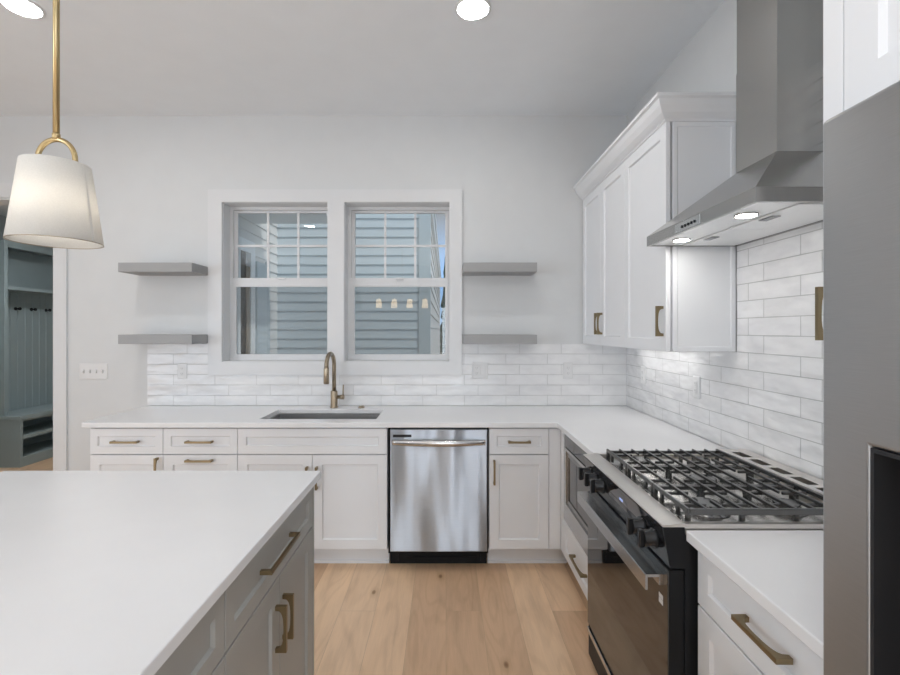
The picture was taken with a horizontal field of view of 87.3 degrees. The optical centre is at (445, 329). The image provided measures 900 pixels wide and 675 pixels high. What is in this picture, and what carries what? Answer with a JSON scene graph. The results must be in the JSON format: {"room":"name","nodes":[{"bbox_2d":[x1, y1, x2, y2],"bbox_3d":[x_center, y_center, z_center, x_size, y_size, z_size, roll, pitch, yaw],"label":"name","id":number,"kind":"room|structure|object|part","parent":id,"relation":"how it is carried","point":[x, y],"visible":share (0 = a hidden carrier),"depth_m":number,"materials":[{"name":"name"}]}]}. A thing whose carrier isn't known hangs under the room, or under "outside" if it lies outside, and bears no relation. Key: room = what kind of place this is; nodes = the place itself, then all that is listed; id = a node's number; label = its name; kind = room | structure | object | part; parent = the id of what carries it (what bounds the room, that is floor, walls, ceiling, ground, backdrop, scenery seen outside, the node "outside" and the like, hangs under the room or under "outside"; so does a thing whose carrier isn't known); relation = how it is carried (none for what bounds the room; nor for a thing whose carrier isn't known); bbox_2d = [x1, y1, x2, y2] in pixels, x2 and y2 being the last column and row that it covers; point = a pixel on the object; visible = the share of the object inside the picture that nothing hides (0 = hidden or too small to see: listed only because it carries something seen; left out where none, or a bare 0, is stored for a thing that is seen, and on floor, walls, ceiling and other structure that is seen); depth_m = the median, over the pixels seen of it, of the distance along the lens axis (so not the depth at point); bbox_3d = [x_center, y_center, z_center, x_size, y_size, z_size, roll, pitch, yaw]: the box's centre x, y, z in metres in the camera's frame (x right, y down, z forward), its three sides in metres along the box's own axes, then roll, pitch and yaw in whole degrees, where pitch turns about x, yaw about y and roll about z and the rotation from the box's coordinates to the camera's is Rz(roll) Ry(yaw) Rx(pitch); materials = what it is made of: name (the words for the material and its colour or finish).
{"room":"kitchen","nodes":[
{"label":"kitchen","id":0,"kind":"room"},
{"bbox_2d":[0,205,8,216],"bbox_3d":[-3.735,-1.333,5.316,2.670,0.100,3.368,0,0,0],"label":"ceiling","id":1,"kind":"structure","parent":0,"point":[3,208],"depth_m":5.07,"materials":[{"name":"paint"}]},
{"bbox_2d":[0,215,52,256],"bbox_3d":[-5.020,0.092,5.266,0.100,2.750,3.268,0,0,0],"label":"wall","id":2,"kind":"structure","parent":0,"point":[2,218],"depth_m":5.29,"materials":[{"name":"paint"}]},
{"bbox_2d":[246,266,249,353],"bbox_3d":[-2.308,0.367,5.450,0.045,2.200,0.100,0,0,0],"label":"downspout","id":3,"kind":"object","parent":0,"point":[247,267],"depth_m":5.45,"materials":[{"name":"white metal"}]},
{"bbox_2d":[0,457,597,674],"bbox_3d":[-1.808,1.527,1.200,6.585,0.120,11.600,0,0,0],"label":"floor","id":4,"kind":"structure","parent":0,"point":[389,618],"depth_m":2.39,"materials":[{"name":"brown wood"}]},
{"bbox_2d":[0,240,52,467],"bbox_3d":[-4.748,0.252,5.934,0.440,2.430,1.832,0,0,0],"label":"locker","id":5,"kind":"object","parent":4,"relation":"on","point":[26,279],"visible":0.53,"depth_m":5.49,"materials":[{"name":"blue paint"}]},
{"bbox_3d":[-4.837,-0.022,5.050,0.262,1.881,0.040,0,0,0],"label":"panel","id":6,"kind":"part","parent":5,"relation":"part of","materials":[{"name":"blue paint"}]},
{"bbox_3d":[-4.748,0.938,5.934,0.440,0.038,1.832,0,0,0],"label":"seat","id":7,"kind":"part","parent":5,"relation":"part of","materials":[{"name":"blue paint"}]},
{"bbox_2d":[8,286,52,294],"bbox_3d":[-4.827,-0.456,5.940,0.242,0.035,1.740,0,0,0],"label":"shelf","id":8,"kind":"object","parent":5,"relation":"attached to","point":[15,290],"depth_m":5.46,"materials":[{"name":"blue paint"}]},
{"bbox_2d":[90,428,164,470],"bbox_3d":[-1.938,1.027,3.154,0.443,0.880,0.652,0,0,0],"label":"base cabinet","id":9,"kind":"object","parent":4,"relation":"on","point":[111,449],"visible":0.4,"depth_m":2.86,"materials":[{"name":"white paint"}]},
{"bbox_3d":[-1.938,0.675,2.845,0.160,0.012,0.034,0,0,0],"label":"handle","id":10,"kind":"part","parent":9,"relation":"part of","materials":[{"name":"gold metal"}]},
{"bbox_3d":[-1.938,0.675,2.872,0.441,0.155,0.020,0,0,0],"label":"drawer","id":11,"kind":"part","parent":9,"relation":"part of","materials":[{"name":"white paint"}]},
{"bbox_3d":[-1.938,1.044,2.872,0.441,0.570,0.020,0,0,0],"label":"door","id":12,"kind":"part","parent":9,"relation":"part of","materials":[{"name":"white paint"}]},
{"bbox_3d":[-1.748,0.839,2.845,0.012,0.135,0.034,0,0,0],"label":"handle","id":13,"kind":"part","parent":9,"relation":"part of","materials":[{"name":"gold metal"}]},
{"bbox_2d":[155,593,223,674],"bbox_3d":[-0.851,1.027,0.735,0.738,0.880,0.729,0,0,0],"label":"base cabinet","id":14,"kind":"object","parent":4,"relation":"on","point":[201,652],"visible":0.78,"depth_m":1.01,"materials":[{"name":"beige paint"}]},
{"bbox_3d":[-0.525,1.056,0.917,0.020,0.592,0.362,0,0,0],"label":"door","id":15,"kind":"part","parent":14,"relation":"part of","materials":[{"name":"beige paint"}]},
{"bbox_2d":[163,428,238,470],"bbox_3d":[-1.490,1.027,3.154,0.451,0.880,0.652,0,0,0],"label":"base cabinet","id":16,"kind":"object","parent":4,"relation":"on","point":[184,449],"visible":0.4,"depth_m":2.86,"materials":[{"name":"white paint"}]},
{"bbox_3d":[-1.490,0.789,2.845,0.160,0.012,0.034,0,0,0],"label":"handle","id":17,"kind":"part","parent":16,"relation":"part of","materials":[{"name":"gold metal"}]},
{"bbox_3d":[-1.490,0.675,2.845,0.160,0.012,0.034,0,0,0],"label":"handle","id":18,"kind":"part","parent":16,"relation":"part of","materials":[{"name":"gold metal"}]},
{"bbox_3d":[-1.490,0.675,2.872,0.449,0.155,0.020,0,0,0],"label":"drawer","id":19,"kind":"part","parent":16,"relation":"part of","materials":[{"name":"white paint"}]},
{"bbox_3d":[-1.490,0.901,2.872,0.449,0.284,0.020,0,0,0],"label":"drawer","id":20,"kind":"part","parent":16,"relation":"part of","materials":[{"name":"white paint"}]},
{"bbox_2d":[223,487,313,674],"bbox_3d":[-0.861,1.027,1.471,0.758,0.880,0.738,0,0,0],"label":"base cabinet","id":21,"kind":"object","parent":4,"relation":"on","point":[269,605],"visible":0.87,"depth_m":1.43,"materials":[{"name":"beige paint"}]},
{"bbox_3d":[-0.525,1.056,1.281,0.020,0.592,0.355,0,0,0],"label":"door","id":22,"kind":"part","parent":21,"relation":"part of","materials":[{"name":"beige paint"}]},
{"bbox_3d":[-0.498,0.673,1.433,0.034,0.012,0.255,0,0,0],"label":"handle","id":23,"kind":"part","parent":21,"relation":"part of","materials":[{"name":"gold metal"}]},
{"bbox_3d":[-0.498,0.904,1.429,0.034,0.140,0.012,0,0,0],"label":"handle","id":24,"kind":"part","parent":21,"relation":"part of","materials":[{"name":"gold metal"}]},
{"bbox_3d":[-0.498,0.904,1.492,0.034,0.140,0.012,0,0,0],"label":"handle","id":25,"kind":"part","parent":21,"relation":"part of","materials":[{"name":"gold metal"}]},
{"bbox_3d":[-0.525,1.056,1.639,0.020,0.592,0.355,0,0,0],"label":"door","id":26,"kind":"part","parent":21,"relation":"part of","materials":[{"name":"beige paint"}]},
{"bbox_3d":[-0.877,1.027,1.829,0.726,0.880,0.022,0,0,0],"label":"panel","id":27,"kind":"part","parent":21,"relation":"part of","materials":[{"name":"beige paint"}]},
{"bbox_2d":[238,428,389,562],"bbox_3d":[-0.810,1.027,3.154,0.906,0.880,0.652,0,0,0],"label":"base cabinet","id":28,"kind":"object","parent":4,"relation":"on","point":[351,491],"visible":0.49,"depth_m":2.87,"materials":[{"name":"white paint"}]},
{"bbox_3d":[-1.037,1.044,2.872,0.450,0.570,0.020,0,0,0],"label":"door","id":29,"kind":"part","parent":28,"relation":"part of","materials":[{"name":"white paint"}]},
{"bbox_3d":[-0.584,1.044,2.872,0.450,0.570,0.020,0,0,0],"label":"door","id":30,"kind":"part","parent":28,"relation":"part of","materials":[{"name":"white paint"}]},
{"bbox_2d":[388,428,487,562],"bbox_3d":[-0.048,1.028,3.130,0.611,0.878,0.660,0,0,0],"label":"dishwasher","id":31,"kind":"object","parent":4,"relation":"on","point":[438,477],"visible":1,"depth_m":2.86,"materials":[{"name":"silver metal"}]},
{"bbox_3d":[-0.047,1.417,2.968,0.606,0.100,0.024,0,0,0],"label":"kick plate","id":32,"kind":"part","parent":31,"relation":"part of","materials":[{"name":"black metal"}]},
{"bbox_3d":[-0.044,0.677,2.829,0.562,0.041,0.056,0,0,0],"label":"handle","id":33,"kind":"part","parent":31,"relation":"part of","materials":[{"name":"metal"}]},
{"bbox_2d":[487,428,566,562],"bbox_3d":[0.513,1.027,3.154,0.503,0.880,0.652,0,0,0],"label":"base cabinet","id":34,"kind":"object","parent":4,"relation":"on","point":[524,464],"visible":0.93,"depth_m":2.86,"materials":[{"name":"white paint"}]},
{"bbox_3d":[0.291,0.859,2.845,0.012,0.145,0.034,0,0,0],"label":"handle","id":35,"kind":"part","parent":34,"relation":"part of","materials":[{"name":"gold metal"}]},
{"bbox_3d":[0.443,0.675,2.872,0.359,0.155,0.020,0,0,0],"label":"drawer","id":36,"kind":"part","parent":34,"relation":"part of","materials":[{"name":"white paint"}]},
{"bbox_3d":[0.443,1.044,2.872,0.359,0.570,0.020,0,0,0],"label":"door","id":37,"kind":"part","parent":34,"relation":"part of","materials":[{"name":"white paint"}]},
{"bbox_3d":[0.443,0.675,2.845,0.135,0.012,0.034,0,0,0],"label":"handle","id":38,"kind":"part","parent":34,"relation":"part of","materials":[{"name":"gold metal"}]},
{"bbox_2d":[561,431,587,599],"bbox_3d":[0.992,1.027,2.518,0.662,0.880,0.864,0,0,0],"label":"base cabinet","id":39,"kind":"object","parent":4,"relation":"on","point":[577,559],"visible":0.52,"depth_m":2.61,"materials":[{"name":"white paint"}]},
{"bbox_2d":[82,406,726,453],"bbox_3d":[-0.432,0.572,2.777,3.516,0.030,1.392,0,0,0],"label":"countertop","id":40,"kind":"structure","parent":39,"relation":"on","point":[595,429],"depth_m":2.90,"materials":[{"name":"white stone"}]},
{"bbox_2d":[269,413,380,418],"bbox_3d":[-0.804,0.694,3.136,0.769,0.211,0.401,0,0,0],"label":"sink","id":41,"kind":"object","parent":40,"relation":"in","point":[280,415],"visible":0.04,"depth_m":3.31,"materials":[{"name":"metal"}]},
{"bbox_2d":[323,352,344,407],"bbox_3d":[-0.783,0.354,3.308,0.101,0.406,0.232,0,0,0],"label":"faucet","id":42,"kind":"object","parent":40,"relation":"on","point":[334,393],"visible":1,"depth_m":3.37,"materials":[{"name":"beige metal"}]},
{"bbox_3d":[-0.809,0.295,3.303,0.029,0.288,0.213,0,0,3],"label":"spout","id":43,"kind":"part","parent":42,"relation":"part of","materials":[{"name":"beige metal"}]},
{"bbox_2d":[564,434,587,556],"bbox_3d":[0.988,0.855,2.449,0.584,0.520,0.682,0,0,0],"label":"microwave","id":44,"kind":"object","parent":39,"relation":"in","point":[576,518],"visible":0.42,"depth_m":2.58,"materials":[{"name":"metal"}]},
{"bbox_3d":[0.708,0.639,2.449,0.016,0.085,0.682,0,0,0],"label":"control panel","id":45,"kind":"part","parent":44,"relation":"part of","materials":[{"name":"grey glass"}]},
{"bbox_3d":[0.705,1.225,2.440,0.020,0.208,0.705,0,0,0],"label":"drawer","id":46,"kind":"part","parent":39,"relation":"part of","materials":[{"name":"white paint"}]},
{"bbox_3d":[0.678,1.214,2.433,0.034,0.012,0.220,0,0,0],"label":"handle","id":47,"kind":"part","parent":39,"relation":"part of","materials":[{"name":"gold metal"}]},
{"bbox_2d":[577,449,822,674],"bbox_3d":[0.940,0.988,1.699,0.751,0.958,0.758,0,0,0],"label":"range","id":48,"kind":"object","parent":4,"relation":"on","point":[640,507],"visible":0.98,"depth_m":1.56,"materials":[{"name":"black metal"}]},
{"bbox_3d":[0.589,0.610,2.005,0.050,0.058,0.058,0,0,0],"label":"knob","id":49,"kind":"part","parent":48,"relation":"part of","materials":[{"name":"silver metal"}]},
{"bbox_3d":[0.589,0.610,1.925,0.050,0.058,0.058,0,0,0],"label":"knob","id":50,"kind":"part","parent":48,"relation":"part of","materials":[{"name":"silver metal"}]},
{"bbox_3d":[0.589,0.610,1.845,0.050,0.058,0.058,0,0,0],"label":"knob","id":51,"kind":"part","parent":48,"relation":"part of","materials":[{"name":"silver metal"}]},
{"bbox_3d":[0.647,1.355,1.699,0.042,0.133,0.750,0,0,0],"label":"storage drawer","id":52,"kind":"part","parent":48,"relation":"part of","materials":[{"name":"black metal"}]},
{"bbox_3d":[0.596,0.721,1.699,0.052,0.044,0.698,0,0,0],"label":"handle","id":53,"kind":"part","parent":48,"relation":"part of","materials":[{"name":"metal"}]},
{"bbox_3d":[0.616,0.610,1.699,0.021,0.111,0.754,0,0,0],"label":"panel glass","id":54,"kind":"part","parent":48,"relation":"part of","materials":[{"name":"black glass"}]},
{"bbox_3d":[0.624,0.979,1.699,0.004,0.605,0.748,0,0,0],"label":"door glass","id":55,"kind":"part","parent":48,"relation":"part of","materials":[{"name":"black glass"}]},
{"bbox_3d":[0.589,0.610,1.470,0.050,0.058,0.058,0,0,0],"label":"knob","id":56,"kind":"part","parent":48,"relation":"part of","materials":[{"name":"silver metal"}]},
{"bbox_3d":[0.637,0.610,1.699,0.061,0.115,0.758,0,0,0],"label":"control panel","id":57,"kind":"part","parent":48,"relation":"part of","materials":[{"name":"metal"}]},
{"bbox_3d":[0.647,0.979,1.699,0.042,0.607,0.750,0,0,0],"label":"oven door","id":58,"kind":"part","parent":48,"relation":"part of","materials":[{"name":"black glass"}]},
{"bbox_3d":[0.589,0.610,1.385,0.050,0.058,0.058,0,0,0],"label":"knob","id":59,"kind":"part","parent":48,"relation":"part of","materials":[{"name":"silver metal"}]},
{"bbox_3d":[0.800,0.548,1.455,0.135,0.014,0.135,0,0,0],"label":"burner","id":60,"kind":"part","parent":48,"relation":"part of","materials":[{"name":"metal"}]},
{"bbox_2d":[603,457,822,534],"bbox_3d":[0.992,0.564,1.699,0.646,0.017,0.758,0,0,0],"label":"cooktop","id":61,"kind":"object","parent":48,"relation":"in","point":[697,522],"depth_m":1.50,"materials":[{"name":"metal"}]},
{"bbox_2d":[698,551,822,674],"bbox_3d":[0.997,1.027,1.028,0.672,0.880,0.553,0,0,0],"label":"base cabinet","id":62,"kind":"object","parent":4,"relation":"on","point":[737,635],"visible":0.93,"depth_m":1.12,"materials":[{"name":"white paint"}]},
{"bbox_3d":[0.705,1.044,1.167,0.020,0.570,0.274,0,0,0],"label":"door","id":63,"kind":"part","parent":62,"relation":"part of","materials":[{"name":"white paint"}]},
{"bbox_2d":[686,530,822,659],"bbox_3d":[0.997,0.572,1.033,0.658,0.030,0.562,0,0,0],"label":"countertop","id":64,"kind":"structure","parent":62,"relation":"on","point":[781,570],"depth_m":1.11,"materials":[{"name":"white stone"}]},
{"bbox_3d":[0.678,0.665,1.020,0.034,0.012,0.150,0,0,0],"label":"handle","id":65,"kind":"part","parent":62,"relation":"part of","materials":[{"name":"gold metal"}]},
{"bbox_2d":[823,0,843,124],"bbox_3d":[0.967,-0.055,0.733,0.733,3.044,0.037,0,0,0],"label":"end panel","id":66,"kind":"object","parent":4,"relation":"on","point":[833,10],"visible":0.02,"depth_m":0.73,"materials":[{"name":"white paint"}]},
{"bbox_2d":[823,80,899,674],"bbox_3d":[0.897,0.579,0.239,0.806,1.776,0.922,0,0,0],"label":"refrigerator","id":67,"kind":"object","parent":4,"relation":"on","point":[861,143],"visible":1,"depth_m":0.63,"materials":[{"name":"grey metal"}]},
{"bbox_2d":[0,116,626,470],"bbox_3d":[-1.808,-0.058,3.557,6.585,3.049,0.150,0,0,0],"label":"wall","id":68,"kind":"structure","parent":0,"point":[517,176],"depth_m":3.48,"materials":[{"name":"paint"}]},
{"bbox_2d":[0,198,9,204],"bbox_3d":[-3.363,0.243,3.560,0.974,2.448,0.164,0,0,0],"label":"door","id":69,"kind":"structure","parent":68,"relation":"in","point":[3,201],"depth_m":3.53,"materials":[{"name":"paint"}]},
{"bbox_2d":[0,183,67,470],"bbox_3d":[-3.369,0.193,3.473,1.161,2.548,0.018,0,0,0],"label":"trim","id":70,"kind":"structure","parent":68,"relation":"attached to","point":[60,255],"depth_m":3.46,"materials":[{"name":"paint"}]},
{"bbox_2d":[79,363,107,378],"bbox_3d":[-2.587,0.301,3.473,0.205,0.110,0.018,0,0,0],"label":"switch plate","id":71,"kind":"object","parent":68,"relation":"attached to","point":[86,370],"visible":1,"depth_m":3.46,"materials":[{"name":"white plastic"}]},
{"bbox_2d":[118,263,207,275],"bbox_3d":[-2.003,-0.432,3.364,0.508,0.063,0.234,0,0,0],"label":"floating shelf","id":72,"kind":"object","parent":68,"relation":"attached to","point":[141,269],"visible":1,"depth_m":3.25,"materials":[{"name":"grey paint"}]},
{"bbox_2d":[118,334,207,343],"bbox_3d":[-2.003,0.065,3.364,0.508,0.063,0.234,0,0,0],"label":"floating shelf","id":73,"kind":"object","parent":68,"relation":"attached to","point":[140,338],"visible":1,"depth_m":3.25,"materials":[{"name":"grey paint"}]},
{"bbox_2d":[223,203,326,361],"bbox_3d":[-1.248,-0.353,3.562,0.797,1.172,0.160,0,0,0],"label":"window","id":74,"kind":"structure","parent":68,"relation":"in","point":[231,211],"depth_m":3.59,"materials":[{"name":"paint"}]},
{"bbox_3d":[-1.248,-0.094,3.601,0.745,0.602,0.024,0,0,0],"label":"sash","id":75,"kind":"part","parent":74,"relation":"part of","materials":[{"name":"glass"}]},
{"bbox_3d":[-1.248,-0.623,3.626,0.745,0.580,0.022,0,0,0],"label":"sash","id":76,"kind":"part","parent":74,"relation":"part of","materials":[{"name":"glass"}]},
{"bbox_3d":[-1.248,-0.644,3.627,0.693,0.502,0.004,0,0,0],"label":"glass pane","id":77,"kind":"part","parent":74,"relation":"part of","materials":[{"name":"white"}]},
{"bbox_2d":[208,189,461,374],"bbox_3d":[-0.815,-0.350,3.473,1.866,1.364,0.019,0,0,0],"label":"trim","id":78,"kind":"structure","parent":68,"relation":"attached to","point":[335,199],"depth_m":3.46,"materials":[{"name":"paint"}]},
{"bbox_2d":[147,344,625,405],"bbox_3d":[-0.436,0.330,3.478,3.524,0.453,0.008,0,0,0],"label":"backsplash","id":79,"kind":"structure","parent":68,"relation":"attached to","point":[518,374],"depth_m":3.47,"materials":[{"name":"white tile"}]},
{"bbox_2d":[178,363,186,378],"bbox_3d":[-1.939,0.302,3.469,0.070,0.117,0.010,0,0,0],"label":"outlet","id":80,"kind":"object","parent":79,"relation":"attached to","point":[182,367],"visible":1,"depth_m":3.47,"materials":[{"name":"white plastic"}]},
{"bbox_2d":[472,363,487,378],"bbox_3d":[0.249,0.299,3.469,0.116,0.117,0.010,0,0,0],"label":"outlet","id":81,"kind":"object","parent":79,"relation":"attached to","point":[479,370],"visible":1,"depth_m":3.47,"materials":[{"name":"white plastic"}]},
{"bbox_2d":[563,363,572,378],"bbox_3d":[0.897,0.299,3.469,0.070,0.117,0.010,0,0,0],"label":"outlet","id":82,"kind":"object","parent":79,"relation":"attached to","point":[567,367],"visible":1,"depth_m":3.47,"materials":[{"name":"white plastic"}]},
{"bbox_2d":[345,203,448,361],"bbox_3d":[-0.351,-0.353,3.562,0.794,1.172,0.160,0,0,0],"label":"window","id":83,"kind":"structure","parent":68,"relation":"in","point":[351,209],"depth_m":3.59,"materials":[{"name":"paint"}]},
{"bbox_3d":[-0.351,-0.094,3.601,0.742,0.602,0.024,0,0,0],"label":"sash","id":84,"kind":"part","parent":83,"relation":"part of","materials":[{"name":"glass"}]},
{"bbox_3d":[-0.351,-0.623,3.626,0.742,0.580,0.022,0,0,0],"label":"sash","id":85,"kind":"part","parent":83,"relation":"part of","materials":[{"name":"glass"}]},
{"bbox_2d":[462,263,536,275],"bbox_3d":[0.373,-0.432,3.364,0.508,0.063,0.234,0,0,0],"label":"floating shelf","id":86,"kind":"object","parent":68,"relation":"attached to","point":[468,269],"visible":1,"depth_m":3.25,"materials":[{"name":"grey paint"}]},
{"bbox_2d":[462,334,536,343],"bbox_3d":[0.373,0.065,3.364,0.508,0.063,0.234,0,0,0],"label":"floating shelf","id":87,"kind":"object","parent":68,"relation":"attached to","point":[466,338],"visible":1,"depth_m":3.25,"materials":[{"name":"grey paint"}]},
{"bbox_2d":[0,0,723,115],"bbox_3d":[-1.808,-1.657,-0.484,6.585,0.150,8.232,0,0,0],"label":"ceiling","id":88,"kind":"structure","parent":0,"point":[118,57],"depth_m":2.72,"materials":[{"name":"paint"}]},
{"bbox_2d":[0,0,45,18],"bbox_3d":[-2.070,-1.577,2.305,0.180,0.010,0.180,0,0,0],"label":"recessed light","id":89,"kind":"object","parent":88,"relation":"in","point":[25,8],"visible":1,"depth_m":2.31,"materials":[{"name":"white"}]},
{"bbox_2d":[3,0,103,248],"bbox_3d":[-1.156,-0.920,1.400,0.232,1.322,0.232,0,0,0],"label":"pendant lamp","id":90,"kind":"object","parent":88,"relation":"hanging from","point":[53,202],"visible":1,"depth_m":1.34,"materials":[{"name":"white fabric"}]},
{"bbox_3d":[-1.156,-0.376,1.400,0.230,0.230,0.230,0,0,0],"label":"lamp shade","id":91,"kind":"part","parent":90,"relation":"part of","materials":[{"name":"fabric"}]},
{"bbox_3d":[-1.156,-1.062,1.400,0.021,0.999,0.021,0,0,0],"label":"rod","id":92,"kind":"part","parent":90,"relation":"part of","materials":[{"name":"gold metal"}]},
{"bbox_2d":[455,0,490,20],"bbox_3d":[0.133,-1.577,2.319,0.180,0.010,0.180,0,0,0],"label":"recessed light","id":93,"kind":"object","parent":88,"relation":"in","point":[469,10],"visible":1,"depth_m":2.32,"materials":[{"name":"white plastic"}]},
{"bbox_2d":[627,0,736,448],"bbox_3d":[1.410,-0.058,-0.559,0.150,3.049,8.082,0,0,0],"label":"wall","id":94,"kind":"structure","parent":0,"point":[708,62],"depth_m":2.41,"materials":[{"name":"paint"}]},
{"bbox_2d":[583,162,624,347],"bbox_3d":[1.149,-0.427,3.067,0.354,1.052,0.812,0,0,0],"label":"upper cabinet","id":95,"kind":"object","parent":94,"relation":"attached to","point":[603,208],"visible":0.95,"depth_m":3.00,"materials":[{"name":"white paint"}]},
{"bbox_3d":[1.015,-0.427,3.269,0.020,1.052,0.403,0,0,0],"label":"door","id":96,"kind":"part","parent":95,"relation":"part of","materials":[{"name":"white paint"}]},
{"bbox_3d":[0.989,-0.041,3.096,0.034,0.140,0.012,0,0,0],"label":"handle","id":97,"kind":"part","parent":95,"relation":"part of","materials":[{"name":"gold metal"}]},
{"bbox_3d":[0.989,-0.041,3.037,0.034,0.140,0.012,0,0,0],"label":"handle","id":98,"kind":"part","parent":95,"relation":"part of","materials":[{"name":"gold metal"}]},
{"bbox_3d":[1.015,-0.427,2.864,0.020,1.052,0.403,0,0,0],"label":"door","id":99,"kind":"part","parent":95,"relation":"part of","materials":[{"name":"white paint"}]},
{"bbox_2d":[573,92,735,199],"bbox_3d":[1.131,-1.003,2.780,0.389,0.100,1.383,0,0,0],"label":"crown molding","id":100,"kind":"structure","parent":95,"relation":"on","point":[664,107],"depth_m":2.16,"materials":[{"name":"white paint"}]},
{"bbox_2d":[624,122,735,351],"bbox_3d":[1.149,-0.427,2.409,0.354,1.052,0.502,0,0,0],"label":"upper cabinet","id":101,"kind":"object","parent":94,"relation":"attached to","point":[677,299],"visible":0.9,"depth_m":2.16,"materials":[{"name":"white paint"}]},
{"bbox_3d":[1.015,-0.427,2.409,0.020,1.052,0.501,0,0,0],"label":"door","id":102,"kind":"part","parent":101,"relation":"part of","materials":[{"name":"white paint"}]},
{"bbox_3d":[0.989,-0.041,2.186,0.034,0.140,0.012,0,0,0],"label":"handle","id":103,"kind":"part","parent":101,"relation":"part of","materials":[{"name":"gold metal"}]},
{"bbox_3d":[1.181,-0.427,2.169,0.289,1.052,0.022,0,0,0],"label":"panel","id":104,"kind":"part","parent":101,"relation":"part of","materials":[{"name":"white paint"}]},
{"bbox_2d":[626,222,822,479],"bbox_3d":[1.331,-0.199,2.112,0.008,1.509,2.721,0,0,0],"label":"backsplash","id":105,"kind":"structure","parent":94,"relation":"attached to","point":[764,398],"depth_m":1.99,"materials":[{"name":"white tile"}]},
{"bbox_2d":[641,366,645,383],"bbox_3d":[1.322,0.302,3.170,0.010,0.117,0.070,0,0,0],"label":"outlet","id":106,"kind":"object","parent":105,"relation":"attached to","point":[643,368],"visible":1,"depth_m":3.15,"materials":[{"name":"white plastic"}]},
{"bbox_2d":[693,375,700,398],"bbox_3d":[1.322,0.302,2.495,0.010,0.117,0.070,0,0,0],"label":"outlet","id":107,"kind":"object","parent":105,"relation":"attached to","point":[696,379],"visible":1,"depth_m":2.48,"materials":[{"name":"white plastic"}]},
{"bbox_2d":[647,0,822,246],"bbox_3d":[1.118,-0.979,1.773,0.416,1.205,0.756,0,0,0],"label":"range hood","id":108,"kind":"object","parent":94,"relation":"attached to","point":[776,187],"visible":0.94,"depth_m":1.66,"materials":[{"name":"metal"}]},
{"bbox_2d":[674,239,688,241],"bbox_3d":[1.000,-0.381,2.005,0.059,0.003,0.059,0,0,0],"label":"lamp","id":109,"kind":"object","parent":108,"relation":"on","point":[675,240],"depth_m":2.00,"materials":[{"name":"white"}]},
{"bbox_3d":[0.914,-0.401,1.792,0.001,0.034,0.185,0,0,0],"label":"button panel","id":110,"kind":"part","parent":108,"relation":"part of","materials":[{"name":"metal"}]},
{"bbox_2d":[736,214,756,217],"bbox_3d":[1.000,-0.381,1.572,0.059,0.003,0.059,0,0,0],"label":"lamp","id":111,"kind":"object","parent":108,"relation":"on","point":[737,215],"depth_m":1.57,"materials":[{"name":"white"}]},
{"bbox_2d":[844,0,899,110],"bbox_3d":[0.950,-0.786,0.239,0.766,0.934,0.948,0,0,0],"label":"upper cabinet","id":112,"kind":"object","parent":94,"relation":"attached to","point":[871,27],"visible":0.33,"depth_m":0.67,"materials":[{"name":"white paint"}]},
{"bbox_2d":[815,287,822,339],"bbox_3d":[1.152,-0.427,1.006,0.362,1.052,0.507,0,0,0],"label":"handle","id":113,"kind":"object","parent":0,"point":[818,290],"visible":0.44,"depth_m":1.23,"materials":[{"name":"gold metal"}]},
{"label":"outside","id":114,"kind":"structure","parent":0,"visible":0},
{"bbox_3d":[0.000,1.872,46.841,120.000,0.190,86.318,0,0,0],"label":"ground","id":115,"kind":"structure","parent":114,"visible":0},
{"bbox_2d":[238,214,440,353],"bbox_3d":[-1.385,-0.833,10.925,2.430,5.200,14.550,0,0,0],"label":"house","id":116,"kind":"structure","parent":115,"relation":"on","point":[271,320],"depth_m":6.49,"materials":[{"name":"blue paint"}]},
{"bbox_2d":[241,250,245,353],"bbox_3d":[-2.310,0.287,5.310,0.040,2.360,0.180,0,0,0],"label":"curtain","id":117,"kind":"object","parent":116,"relation":"hanging from","point":[243,252],"depth_m":5.34,"materials":[{"name":"grey"}]},
{"bbox_3d":[-2.300,0.367,5.375,0.060,2.800,0.490,0,0,0],"label":"door frame","id":118,"kind":"part","parent":116,"relation":"part of","materials":[{"name":"white"}]},
{"bbox_2d":[440,262,444,351],"bbox_3d":[0.018,-1.000,21.489,0.850,5.555,0.834,0,0,30],"label":"tree","id":119,"kind":"object","parent":115,"relation":"on","point":[442,326],"visible":0.27,"depth_m":21.31,"materials":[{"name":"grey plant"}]},
{"bbox_3d":[-0.878,1.027,-0.041,0.685,0.880,0.818,0,0,0],"label":"cabinet","id":120,"kind":"object","parent":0,"visible":0},
{"bbox_2d":[0,471,320,674],"bbox_3d":[-1.123,0.572,0.660,1.255,0.030,2.421,0,0,0],"label":"countertop","id":121,"kind":"structure","parent":120,"relation":"on","point":[102,572],"depth_m":1.17,"materials":[{"name":"white stone"}]}
]}

